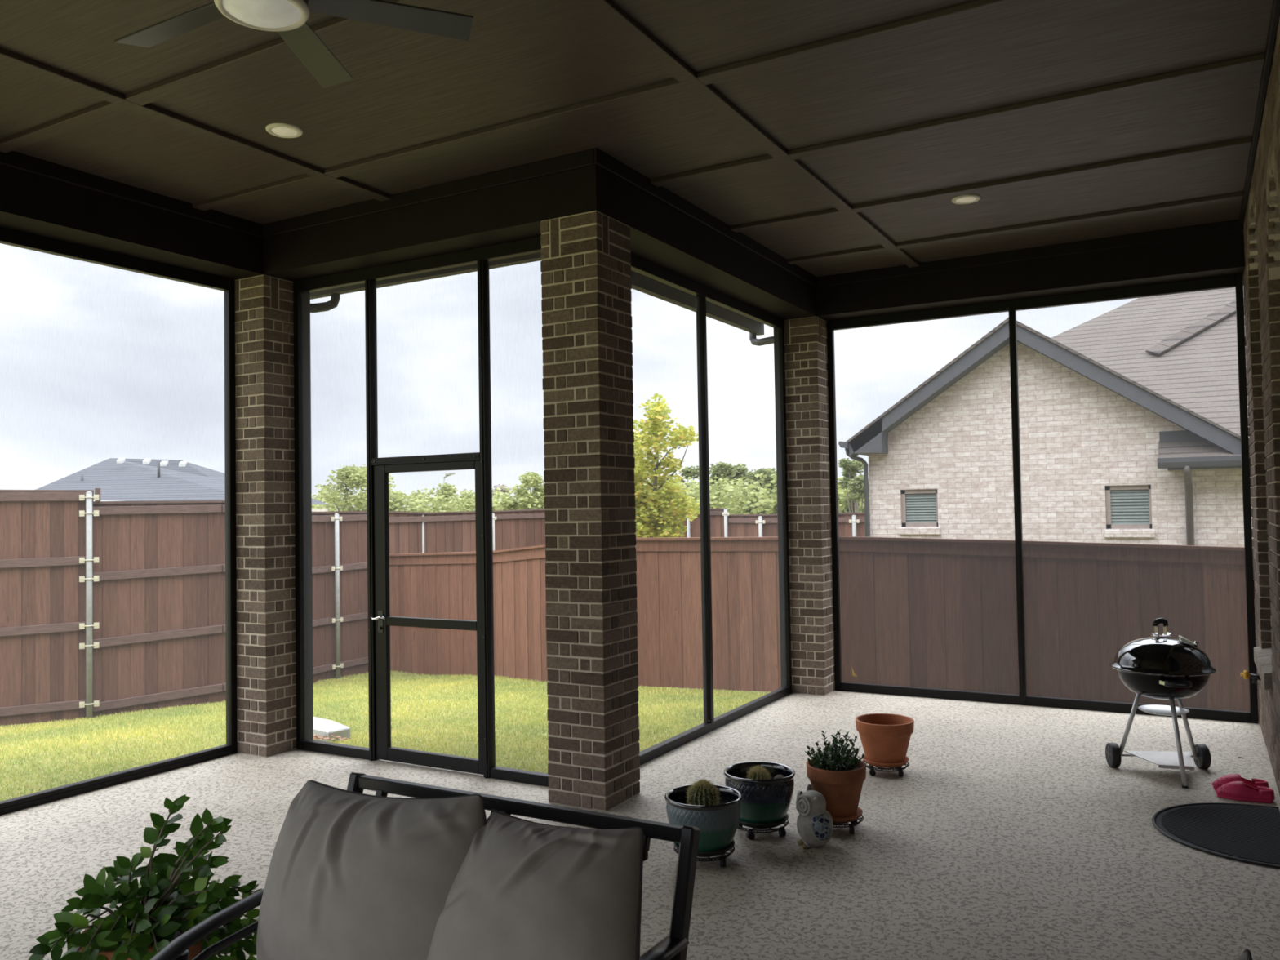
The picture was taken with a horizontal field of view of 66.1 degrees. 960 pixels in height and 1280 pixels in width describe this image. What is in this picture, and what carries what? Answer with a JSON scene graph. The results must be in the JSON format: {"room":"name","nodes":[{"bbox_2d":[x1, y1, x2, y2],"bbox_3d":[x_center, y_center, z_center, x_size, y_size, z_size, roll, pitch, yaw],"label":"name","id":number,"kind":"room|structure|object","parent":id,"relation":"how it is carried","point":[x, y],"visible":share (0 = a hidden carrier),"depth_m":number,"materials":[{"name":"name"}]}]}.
{"room":"screened patio","nodes":[
{"label":"screened patio","id":0,"kind":"room"},
{"bbox_2d":[0,164,263,279],"bbox_3d":[-4.758,-1.707,3.801,0.395,0.353,7.676,-2,-2,29],"label":"trim","id":1,"kind":"structure","parent":0,"point":[30,202],"depth_m":6.15,"materials":[{"name":"brown wood"}]},
{"bbox_2d":[234,275,296,757],"bbox_3d":[-2.740,0.252,7.258,0.401,3.430,0.401,-2,-2,29],"label":"brick column","id":2,"kind":"structure","parent":0,"point":[264,431],"depth_m":7.08,"materials":[{"name":"brown brick"}]},
{"bbox_2d":[236,164,631,281],"bbox_3d":[-1.550,-1.679,6.623,3.203,0.353,0.395,-2,-2,29],"label":"beam","id":3,"kind":"structure","parent":0,"point":[516,211],"depth_m":6.25,"materials":[{"name":"brown wood"}]},
{"bbox_2d":[540,210,639,811],"bbox_3d":[-0.296,0.170,5.878,0.401,3.430,0.401,-2,-2,29],"label":"brick column","id":4,"kind":"structure","parent":0,"point":[591,619],"depth_m":5.72,"materials":[{"name":"brown brick"}]},
{"bbox_2d":[0,0,1272,276],"bbox_3d":[-0.964,-2.053,3.998,6.827,0.220,11.941,-2,-2,29],"label":"ceiling","id":5,"kind":"structure","parent":0,"point":[521,59],"depth_m":5.07,"materials":[{"name":"brown wood"}]},
{"bbox_2d":[265,123,302,137],"bbox_3d":[-1.918,-1.880,5.305,0.190,0.016,0.190,-2,-2,29],"label":"recessed light","id":6,"kind":"object","parent":5,"relation":"in","point":[279,130],"visible":1,"depth_m":5.28,"materials":[{"name":"white plastic"}]},
{"bbox_2d":[114,0,473,88],"bbox_3d":[-1.202,-1.710,3.111,1.357,0.509,1.259,-2,-2,29],"label":"ceiling fan","id":7,"kind":"object","parent":5,"relation":"hanging from","point":[289,18],"visible":1,"depth_m":3.28,"materials":[{"name":"brown metal"}]},
{"bbox_2d":[951,194,980,204],"bbox_3d":[2.223,-1.910,6.706,0.190,0.016,0.190,-2,-2,29],"label":"recessed light","id":8,"kind":"object","parent":5,"relation":"in","point":[966,198],"visible":1,"depth_m":6.68,"materials":[{"name":"white plastic"}]},
{"bbox_2d":[0,690,1279,959],"bbox_3d":[-1.016,1.991,3.908,6.707,0.300,12.071,-2,-2,29],"label":"floor","id":9,"kind":"structure","parent":0,"point":[1008,831],"depth_m":5.01,"materials":[{"name":"grey concrete"}]},
{"bbox_2d":[0,226,236,815],"bbox_3d":[-4.746,0.191,3.987,0.068,3.430,7.276,-2,-2,29],"label":"window","id":10,"kind":"structure","parent":9,"relation":"on","point":[9,237],"depth_m":6.92,"materials":[{"name":"brown metal"}]},
{"bbox_2d":[78,906,202,959],"bbox_3d":[-1.549,1.610,3.062,0.350,0.430,0.350,-2,-2,29],"label":"terracotta pot","id":11,"kind":"object","parent":9,"relation":"on","point":[193,950],"visible":0.14,"depth_m":3.04,"materials":[{"name":"ceramic"}]},
{"bbox_2d":[28,794,262,959],"bbox_3d":[-1.468,1.321,3.080,0.497,0.684,0.744,-2,-2,29],"label":"potted shrub","id":12,"kind":"object","parent":11,"relation":"in","point":[135,922],"visible":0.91,"depth_m":3.02,"materials":[{"name":"green plant"}]},
{"bbox_2d":[293,235,549,786],"bbox_3d":[-1.471,0.213,6.653,2.415,3.430,0.119,-2,-2,31],"label":"screen frame","id":13,"kind":"structure","parent":9,"relation":"on","point":[302,289],"depth_m":6.84,"materials":[{"name":"brown metal"}]},
{"bbox_2d":[369,460,483,774],"bbox_3d":[-1.436,0.899,6.582,0.938,2.029,0.100,-2,-2,29],"label":"door","id":14,"kind":"structure","parent":13,"relation":"attached to","point":[383,619],"depth_m":6.74,"materials":[{"name":"brown metal"}]},
{"bbox_2d":[149,772,700,959],"bbox_3d":[-0.533,1.330,2.403,1.195,0.925,0.749,-2,-2,29],"label":"loveseat","id":15,"kind":"object","parent":9,"relation":"on","point":[673,946],"visible":0.3,"depth_m":2.53,"materials":[{"name":"black metal"}]},
{"bbox_3d":[-0.783,1.370,2.501,0.522,0.160,0.580,-2,-2,29],"label":"seat cushion","id":16,"kind":"object","parent":15,"relation":"on","visible":0},
{"bbox_2d":[256,779,486,959],"bbox_3d":[-0.703,1.071,2.554,0.777,0.531,0.396,-2,-2,29],"label":"cushion","id":17,"kind":"object","parent":16,"relation":"on","point":[351,875],"visible":0.86,"depth_m":2.43,"materials":[{"name":"grey fabric"}]},
{"bbox_3d":[-0.312,1.355,2.235,0.530,0.160,0.580,-2,-2,29],"label":"seat cushion","id":18,"kind":"object","parent":15,"relation":"on","visible":0},
{"bbox_2d":[426,810,644,959],"bbox_3d":[-0.217,1.020,2.292,0.551,0.397,0.354,-2,-2,29],"label":"cushion","id":19,"kind":"object","parent":18,"relation":"on","point":[522,889],"visible":0.99,"depth_m":2.21,"materials":[{"name":"grey fabric"}]},
{"bbox_2d":[673,845,734,866],"bbox_3d":[0.312,1.812,4.769,0.297,0.061,0.297,-2,-2,29],"label":"caddy","id":20,"kind":"object","parent":9,"relation":"on","point":[722,859],"visible":0.4,"depth_m":4.66,"materials":[{"name":"metal"}]},
{"bbox_2d":[673,839,734,856],"bbox_3d":[0.311,1.770,4.770,0.296,0.030,0.296,-2,-2,29],"label":"saucer","id":21,"kind":"object","parent":20,"relation":"on","point":[722,851],"visible":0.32,"depth_m":4.64,"materials":[{"name":"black ceramic"}]},
{"bbox_2d":[664,784,742,852],"bbox_3d":[0.309,1.653,4.773,0.374,0.250,0.374,-2,-2,29],"label":"glazed pot","id":22,"kind":"object","parent":21,"relation":"on","point":[717,824],"visible":0.74,"depth_m":4.64,"materials":[{"name":"blue ceramic"}]},
{"bbox_2d":[685,778,721,805],"bbox_3d":[0.307,1.522,4.766,0.184,0.153,0.183,-2,-2,29],"label":"barrel cactus","id":23,"kind":"object","parent":22,"relation":"on","point":[702,793],"visible":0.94,"depth_m":4.73,"materials":[{"name":"green plant"}]},
{"bbox_2d":[630,253,791,765],"bbox_3d":[0.496,0.207,7.595,0.094,3.430,3.375,-2,-2,29],"label":"screen frame","id":24,"kind":"structure","parent":9,"relation":"on","point":[702,293],"depth_m":7.60,"materials":[{"name":"brown metal"}]},
{"bbox_2d":[749,332,773,346],"bbox_3d":[1.305,0.263,9.829,0.098,3.620,0.744,0,-2,-19],"label":"downspout","id":25,"kind":"object","parent":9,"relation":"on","point":[753,336],"visible":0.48,"depth_m":9.99,"materials":[{"name":"metal"}]},
{"bbox_2d":[737,819,788,839],"bbox_3d":[0.632,1.819,5.162,0.297,0.061,0.297,-2,-2,29],"label":"caddy","id":26,"kind":"object","parent":9,"relation":"on","point":[750,835],"visible":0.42,"depth_m":5.05,"materials":[{"name":"metal"}]},
{"bbox_2d":[738,813,788,828],"bbox_3d":[0.631,1.776,5.163,0.296,0.030,0.296,-2,-2,29],"label":"saucer","id":27,"kind":"object","parent":26,"relation":"on","point":[744,824],"visible":0.29,"depth_m":5.04,"materials":[{"name":"black ceramic"}]},
{"bbox_2d":[723,761,795,823],"bbox_3d":[0.629,1.655,5.167,0.374,0.258,0.374,-2,-2,29],"label":"glazed pot","id":28,"kind":"object","parent":27,"relation":"on","point":[762,801],"visible":0.75,"depth_m":5.03,"materials":[{"name":"ceramic"}]},
{"bbox_2d":[746,764,770,779],"bbox_3d":[0.624,1.558,5.183,0.151,0.119,0.150,-2,-2,29],"label":"barrel cactus","id":29,"kind":"object","parent":28,"relation":"on","point":[756,773],"visible":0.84,"depth_m":5.16,"materials":[{"name":"green plant"}]},
{"bbox_2d":[773,774,784,778],"bbox_3d":[0.741,1.586,5.188,0.078,0.060,0.066,-2,-2,29],"label":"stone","id":30,"kind":"object","parent":28,"relation":"on","point":[778,776],"visible":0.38,"depth_m":5.18,"materials":[{"name":"grey stone"}]},
{"bbox_2d":[795,783,833,848],"bbox_3d":[0.884,1.692,4.957,0.190,0.293,0.191,-2,-2,29],"label":"owl figurine","id":31,"kind":"object","parent":9,"relation":"on","point":[815,825],"visible":1,"depth_m":4.89,"materials":[{"name":"ceramic"}]},
{"bbox_2d":[832,814,863,834],"bbox_3d":[1.047,1.813,5.215,0.277,0.061,0.277,-2,-2,29],"label":"caddy","id":32,"kind":"object","parent":9,"relation":"on","point":[855,823],"visible":0.32,"depth_m":5.10,"materials":[{"name":"metal"}]},
{"bbox_2d":[831,807,862,822],"bbox_3d":[1.046,1.768,5.216,0.265,0.034,0.265,-2,-2,29],"label":"saucer","id":33,"kind":"object","parent":32,"relation":"on","point":[835,820],"visible":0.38,"depth_m":5.10,"materials":[{"name":"ceramic"}]},
{"bbox_2d":[806,755,866,817],"bbox_3d":[1.044,1.642,5.220,0.314,0.272,0.314,-2,-2,29],"label":"terracotta pot","id":34,"kind":"object","parent":33,"relation":"on","point":[841,789],"visible":0.66,"depth_m":5.11,"materials":[{"name":"ceramic"}]},
{"bbox_2d":[804,728,864,770],"bbox_3d":[1.038,1.438,5.239,0.303,0.205,0.350,-2,-2,29],"label":"leafy plant","id":35,"kind":"object","parent":34,"relation":"on","point":[837,760],"visible":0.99,"depth_m":5.20,"materials":[{"name":"green plant"}]},
{"bbox_2d":[862,760,909,776],"bbox_3d":[1.569,1.835,6.281,0.297,0.061,0.297,-2,-2,29],"label":"caddy","id":36,"kind":"object","parent":9,"relation":"on","point":[872,771],"visible":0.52,"depth_m":6.18,"materials":[{"name":"metal"}]},
{"bbox_2d":[862,755,909,768],"bbox_3d":[1.568,1.790,6.282,0.294,0.034,0.294,-2,-2,29],"label":"saucer","id":37,"kind":"object","parent":36,"relation":"on","point":[869,762],"visible":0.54,"depth_m":6.17,"materials":[{"name":"ceramic"}]},
{"bbox_2d":[855,713,914,763],"bbox_3d":[1.566,1.665,6.286,0.366,0.270,0.366,-2,-2,29],"label":"terracotta pot","id":38,"kind":"object","parent":37,"relation":"on","point":[885,738],"visible":0.98,"depth_m":6.17,"materials":[{"name":"ceramic"}]},
{"bbox_2d":[1105,617,1217,787],"bbox_3d":[3.259,1.349,6.108,0.595,0.977,0.638,-1,-2,11],"label":"grill","id":39,"kind":"object","parent":9,"relation":"on","point":[1161,667],"visible":1,"depth_m":6.00,"materials":[{"name":"black metal"}]},
{"bbox_2d":[1124,751,1194,769],"bbox_3d":[3.278,1.739,6.098,0.394,0.021,0.365,-1,-2,8],"label":"shelf","id":40,"kind":"object","parent":39,"relation":"attached to","point":[1168,760],"depth_m":6.12,"materials":[{"name":"silver metal"}]},
{"bbox_2d":[1115,669,1210,699],"bbox_3d":[3.259,1.261,6.135,0.566,0.189,0.566,-2,-2,29],"label":"bowl","id":41,"kind":"object","parent":39,"relation":"on","point":[1149,683],"depth_m":5.94,"materials":[{"name":"black metal"}]},
{"bbox_2d":[1137,704,1189,715],"bbox_3d":[3.262,1.438,6.130,0.286,0.018,0.286,-2,-2,29],"label":"tray","id":42,"kind":"object","parent":39,"relation":"on","point":[1157,709],"depth_m":6.16,"materials":[{"name":"metal"}]},
{"bbox_2d":[1178,635,1199,647],"bbox_3d":[3.355,0.987,6.022,0.089,0.065,0.102,-1,-2,-6],"label":"vent","id":43,"kind":"object","parent":39,"relation":"attached to","point":[1184,642],"depth_m":6.00,"materials":[{"name":"metal"}]},
{"bbox_2d":[1151,802,1279,868],"bbox_3d":[2.989,1.800,5.094,0.599,0.014,1.038,-2,-2,29],"label":"door mat","id":44,"kind":"object","parent":9,"relation":"on","point":[1250,833],"visible":1,"depth_m":5.05,"materials":[{"name":"black rubber"}]},
{"bbox_2d":[1212,773,1269,790],"bbox_3d":[3.507,1.769,5.746,0.285,0.097,0.121,-2,-2,19],"label":"clog","id":45,"kind":"object","parent":9,"relation":"on","point":[1226,779],"visible":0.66,"depth_m":5.74,"materials":[{"name":"plastic"}]},
{"bbox_2d":[1215,781,1275,803],"bbox_3d":[3.440,1.765,5.594,0.285,0.097,0.121,-2,-2,29],"label":"clog","id":46,"kind":"object","parent":9,"relation":"on","point":[1234,790],"visible":1,"depth_m":5.56,"materials":[{"name":"plastic"}]},
{"bbox_3d":[0.984,1.383,1.772,0.678,0.723,0.648,-2,-2,29],"label":"patio chair","id":47,"kind":"object","parent":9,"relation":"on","visible":0},
{"bbox_2d":[1235,948,1253,959],"bbox_3d":[1.038,1.142,1.754,0.201,0.404,0.639,-2,-2,29],"label":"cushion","id":48,"kind":"object","parent":47,"relation":"on","point":[1246,954],"visible":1,"depth_m":1.96,"materials":[{"name":"grey fabric"}]},
{"bbox_2d":[630,183,816,319],"bbox_3d":[0.599,-1.688,7.574,0.395,0.353,3.375,-2,-2,29],"label":"trim","id":49,"kind":"structure","parent":0,"point":[662,235],"depth_m":7.15,"materials":[{"name":"brown wood"}]},
{"bbox_2d":[783,316,835,695],"bbox_3d":[1.559,0.234,9.159,0.401,3.430,0.401,-2,-2,29],"label":"brick column","id":50,"kind":"structure","parent":0,"point":[806,347],"depth_m":8.97,"materials":[{"name":"brown brick"}]},
{"bbox_2d":[1242,17,1279,795],"bbox_3d":[1.891,-0.145,2.404,0.282,3.783,11.841,-2,-2,29],"label":"wall","id":51,"kind":"structure","parent":0,"point":[1261,225],"depth_m":5.72,"materials":[{"name":"brick"}]},
{"bbox_2d":[0,0,1264,267],"bbox_3d":[-0.907,-1.930,4.024,6.102,0.030,11.046,-2,-2,29],"label":"trim","id":52,"kind":"structure","parent":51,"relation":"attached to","point":[116,103],"depth_m":5.16,"materials":[{"name":"brown wood"}]},
{"bbox_2d":[0,0,1279,287],"bbox_3d":[-0.896,-1.898,4.016,6.128,0.090,11.046,-2,-2,29],"label":"trim","id":53,"kind":"structure","parent":51,"relation":"attached to","point":[591,157],"depth_m":6.52,"materials":[{"name":"brown wood"}]},
{"bbox_2d":[786,231,1244,321],"bbox_3d":[2.971,-1.705,8.399,3.715,0.353,0.395,-2,-2,29],"label":"trim","id":54,"kind":"structure","parent":51,"relation":"attached to","point":[1220,255],"depth_m":8.03,"materials":[{"name":"brown wood"}]},
{"bbox_2d":[826,274,1258,723],"bbox_3d":[3.229,0.182,8.343,3.318,3.430,0.072,-2,-2,29],"label":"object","id":55,"kind":"structure","parent":51,"relation":"in","point":[1233,281],"depth_m":8.31,"materials":[{"name":"brown metal"}]},
{"bbox_2d":[1240,670,1261,684],"bbox_3d":[4.170,1.341,6.693,0.144,0.091,0.065,-2,-2,29],"label":"tap","id":56,"kind":"object","parent":51,"relation":"attached to","point":[1246,674],"visible":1,"depth_m":6.68,"materials":[{"name":"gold metal"}]},
{"label":"outside","id":57,"kind":"structure","parent":0,"visible":0},
{"bbox_2d":[0,670,771,801],"bbox_3d":[-0.494,2.281,7.128,32.000,0.554,36.000,-2,-2,29],"label":"ground","id":58,"kind":"structure","parent":57,"point":[540,753],"depth_m":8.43,"materials":[{"name":"plant"}]},
{"bbox_2d":[0,488,100,725],"bbox_3d":[-7.564,1.371,9.840,3.814,2.550,0.160,0,-2,-23],"label":"fence","id":59,"kind":"object","parent":58,"relation":"on","point":[47,559],"visible":0.98,"depth_m":10.41,"materials":[{"name":"brown wood"}]},
{"bbox_2d":[92,500,226,717],"bbox_3d":[-5.132,1.465,11.517,0.387,2.449,2.484,-2,-2,31],"label":"fence","id":60,"kind":"object","parent":58,"relation":"on","point":[159,592],"visible":0.6,"depth_m":11.06,"materials":[{"name":"brown wood"}]},
{"bbox_2d":[313,733,349,740],"bbox_3d":[-2.627,2.094,8.008,0.688,0.060,0.309,-2,-2,29],"label":"leaf litter","id":61,"kind":"object","parent":58,"relation":"on","point":[315,736],"visible":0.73,"depth_m":7.95,"materials":[{"name":"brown plant"}]},
{"bbox_2d":[313,716,351,742],"bbox_3d":[-2.812,2.124,8.442,0.948,0.100,0.275,-2,-2,40],"label":"block","id":62,"kind":"object","parent":58,"relation":"on","point":[322,726],"visible":0.47,"depth_m":8.16,"materials":[{"name":"concrete"}]},
{"bbox_2d":[311,511,368,683],"bbox_3d":[-4.396,1.623,13.636,0.328,2.418,2.051,-2,-2,20],"label":"fence","id":63,"kind":"object","parent":58,"relation":"on","point":[339,539],"visible":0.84,"depth_m":13.98,"materials":[{"name":"brown wood"}]},
{"bbox_2d":[388,508,728,554],"bbox_3d":[-2.017,1.774,17.966,7.243,2.508,3.165,0,-2,-38],"label":"fence","id":64,"kind":"object","parent":58,"relation":"on","point":[410,532],"visible":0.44,"depth_m":17.32,"materials":[{"name":"brown wood"}]},
{"bbox_2d":[389,537,842,691],"bbox_3d":[-1.026,1.738,12.503,7.394,2.028,0.643,-2,-2,34],"label":"fence","id":65,"kind":"object","parent":58,"relation":"on","point":[744,571],"visible":0.44,"depth_m":11.70,"materials":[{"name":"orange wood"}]},
{"bbox_2d":[633,392,699,537],"bbox_3d":[0.192,0.748,13.884,1.420,3.962,1.283,-1,-2,1],"label":"tree","id":66,"kind":"object","parent":58,"relation":"on","point":[650,522],"visible":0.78,"depth_m":13.59,"materials":[{"name":"green plant"}]},
{"bbox_2d":[727,511,870,537],"bbox_3d":[3.248,1.739,17.438,4.395,2.368,0.565,-2,-2,39],"label":"fence","id":67,"kind":"object","parent":58,"relation":"on","point":[850,524],"visible":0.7,"depth_m":17.96,"materials":[{"name":"brown wood"}]},
{"bbox_2d":[851,666,856,679],"bbox_3d":[2.029,1.989,9.296,0.053,0.466,0.007,-2,-2,19],"label":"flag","id":68,"kind":"object","parent":58,"relation":"on","point":[853,673],"visible":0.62,"depth_m":9.31,"materials":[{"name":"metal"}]},
{"bbox_2d":[838,536,1258,711],"bbox_3d":[5.643,1.404,8.789,7.918,1.809,0.190,-2,-2,29],"label":"fence","id":69,"kind":"object","parent":58,"relation":"on","point":[916,612],"visible":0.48,"depth_m":9.79,"materials":[{"name":"brown wood"}]},
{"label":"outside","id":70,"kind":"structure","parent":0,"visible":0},
{"bbox_3d":[0.992,4.270,62.545,380.000,0.100,410.000,-2,-2,29],"label":"ground base","id":71,"kind":"structure","parent":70,"visible":0},
{"bbox_2d":[35,457,328,511],"bbox_3d":[-17.503,1.420,37.688,10.770,4.777,6.812,-1,-2,9],"label":"house","id":72,"kind":"structure","parent":71,"relation":"on","point":[118,479],"depth_m":36.41,"materials":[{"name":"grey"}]},
{"bbox_2d":[116,457,124,463],"bbox_3d":[-19.855,-0.738,37.610,0.241,0.205,0.170,-1,-2,0],"label":"roof vent","id":73,"kind":"object","parent":72,"relation":"attached to","point":[119,460],"depth_m":37.57,"materials":[{"name":"metal"}]},
{"bbox_2d":[142,458,151,463],"bbox_3d":[-18.861,-0.713,37.609,0.241,0.205,0.170,-1,-2,0],"label":"roof vent","id":74,"kind":"object","parent":72,"relation":"attached to","point":[146,460],"depth_m":37.56,"materials":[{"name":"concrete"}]},
{"bbox_2d":[160,460,168,466],"bbox_3d":[-18.198,-0.636,37.609,0.241,0.205,0.170,-1,-2,0],"label":"roof vent","id":75,"kind":"object","parent":72,"relation":"attached to","point":[164,463],"depth_m":37.53,"materials":[{"name":"metal"}]},
{"bbox_2d":[178,461,186,466],"bbox_3d":[-17.484,-0.611,37.609,0.241,0.205,0.170,-1,-2,0],"label":"roof vent","id":76,"kind":"object","parent":72,"relation":"attached to","point":[182,464],"depth_m":37.52,"materials":[{"name":"metal"}]},
{"bbox_2d":[314,464,404,511],"bbox_3d":[-13.117,1.603,45.878,4.237,4.757,4.036,0,-2,-38],"label":"tree","id":77,"kind":"object","parent":71,"relation":"on","point":[356,477],"visible":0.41,"depth_m":45.30,"materials":[{"name":"green plant"}]},
{"bbox_2d":[394,492,430,512],"bbox_3d":[-11.838,2.341,49.978,2.460,3.477,2.142,-1,-2,-11],"label":"tree","id":78,"kind":"object","parent":71,"relation":"on","point":[415,495],"visible":0.09,"depth_m":49.88,"materials":[{"name":"green plant"}]},
{"bbox_2d":[440,472,455,486],"bbox_3d":[-11.720,1.958,59.990,0.962,4.814,0.381,-1,-2,7],"label":"street lamp","id":79,"kind":"object","parent":71,"relation":"on","point":[442,479],"visible":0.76,"depth_m":59.92,"materials":[{"name":"metal"}]},
{"bbox_2d":[435,482,475,510],"bbox_3d":[-8.864,2.056,48.134,2.448,3.838,2.717,0,-2,-31],"label":"tree","id":80,"kind":"object","parent":71,"relation":"on","point":[446,487],"visible":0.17,"depth_m":47.36,"materials":[{"name":"green plant"}]},
{"bbox_2d":[492,484,511,506],"bbox_3d":[-7.672,2.137,51.943,1.735,3.858,1.774,-2,-2,29],"label":"tree","id":81,"kind":"object","parent":71,"relation":"on","point":[503,490],"visible":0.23,"depth_m":51.93,"materials":[{"name":"green plant"}]},
{"bbox_2d":[499,471,544,510],"bbox_3d":[-4.642,1.661,41.904,2.567,4.119,2.590,0,-2,-29],"label":"tree","id":82,"kind":"object","parent":71,"relation":"on","point":[529,480],"visible":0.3,"depth_m":41.51,"materials":[{"name":"green plant"}]},
{"bbox_2d":[670,465,698,488],"bbox_3d":[2.128,1.516,44.053,1.943,4.303,2.110,0,-2,-19],"label":"tree","id":83,"kind":"object","parent":71,"relation":"on","point":[687,472],"visible":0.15,"depth_m":43.75,"materials":[{"name":"green plant"}]},
{"bbox_2d":[698,461,748,514],"bbox_3d":[3.443,1.389,40.115,2.302,4.283,2.718,-2,-2,29],"label":"tree","id":84,"kind":"object","parent":71,"relation":"on","point":[730,472],"visible":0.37,"depth_m":39.79,"materials":[{"name":"green plant"}]},
{"bbox_2d":[742,467,777,514],"bbox_3d":[4.578,1.466,35.955,2.245,3.847,2.625,-2,-2,29],"label":"tree","id":85,"kind":"object","parent":71,"relation":"on","point":[768,472],"visible":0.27,"depth_m":35.57,"materials":[{"name":"green plant"}]},
{"bbox_2d":[837,457,869,512],"bbox_3d":[6.572,1.245,29.991,1.210,3.871,1.614,0,-2,-32],"label":"tree","id":86,"kind":"object","parent":71,"relation":"on","point":[850,468],"visible":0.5,"depth_m":29.99,"materials":[{"name":"green plant"}]},
{"bbox_2d":[838,287,1253,546],"bbox_3d":[11.240,-0.805,14.606,13.743,6.895,10.540,-2,-2,29],"label":"house","id":87,"kind":"structure","parent":71,"relation":"on","point":[1129,415],"depth_m":12.66,"materials":[{"name":"brick"}]},
{"bbox_2d":[905,493,936,522],"bbox_3d":[3.807,0.380,13.309,0.420,0.402,0.020,-2,-2,29],"label":"window blind","id":88,"kind":"object","parent":87,"relation":"hanging from","point":[919,507],"depth_m":13.31,"materials":[{"name":"white plastic"}]},
{"bbox_2d":[1110,488,1149,524],"bbox_3d":[6.010,0.331,12.065,0.430,0.429,0.020,-2,-2,29],"label":"window blind","id":89,"kind":"object","parent":87,"relation":"hanging from","point":[1127,506],"depth_m":12.06,"materials":[{"name":"white plastic"}]},
{"bbox_3d":[-1.031,-1.796,4.088,7.647,0.030,13.041,-2,-2,29],"label":"trim","id":90,"kind":"structure","parent":0,"visible":0},
{"bbox_2d":[310,252,541,299],"bbox_3d":[-1.784,-1.599,7.644,2.788,0.120,0.115,-2,-2,29],"label":"gutter","id":91,"kind":"object","parent":90,"relation":"attached to","point":[534,257],"visible":0.16,"depth_m":7.48,"materials":[{"name":"metal"}]},
{"bbox_2d":[310,293,340,312],"bbox_3d":[-2.702,0.250,7.897,0.590,3.570,0.124,0,-2,-22],"label":"downspout","id":92,"kind":"object","parent":91,"relation":"attached to","point":[333,303],"visible":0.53,"depth_m":7.99,"materials":[{"name":"metal"}]},
{"bbox_2d":[631,270,764,335],"bbox_3d":[0.330,-1.605,8.669,0.115,0.120,3.720,-2,-2,29],"label":"gutter","id":93,"kind":"object","parent":90,"relation":"attached to","point":[640,282],"visible":0.58,"depth_m":8.74,"materials":[{"name":"metal"}]},
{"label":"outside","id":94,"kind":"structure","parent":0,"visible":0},
{"bbox_2d":[311,473,869,514],"bbox_3d":[-4.367,1.091,42.318,32.916,2.288,5.767,-2,-2,36],"label":"trees","id":95,"kind":"object","parent":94,"point":[768,500],"visible":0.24,"depth_m":38.02,"materials":[{"name":"green plant"}]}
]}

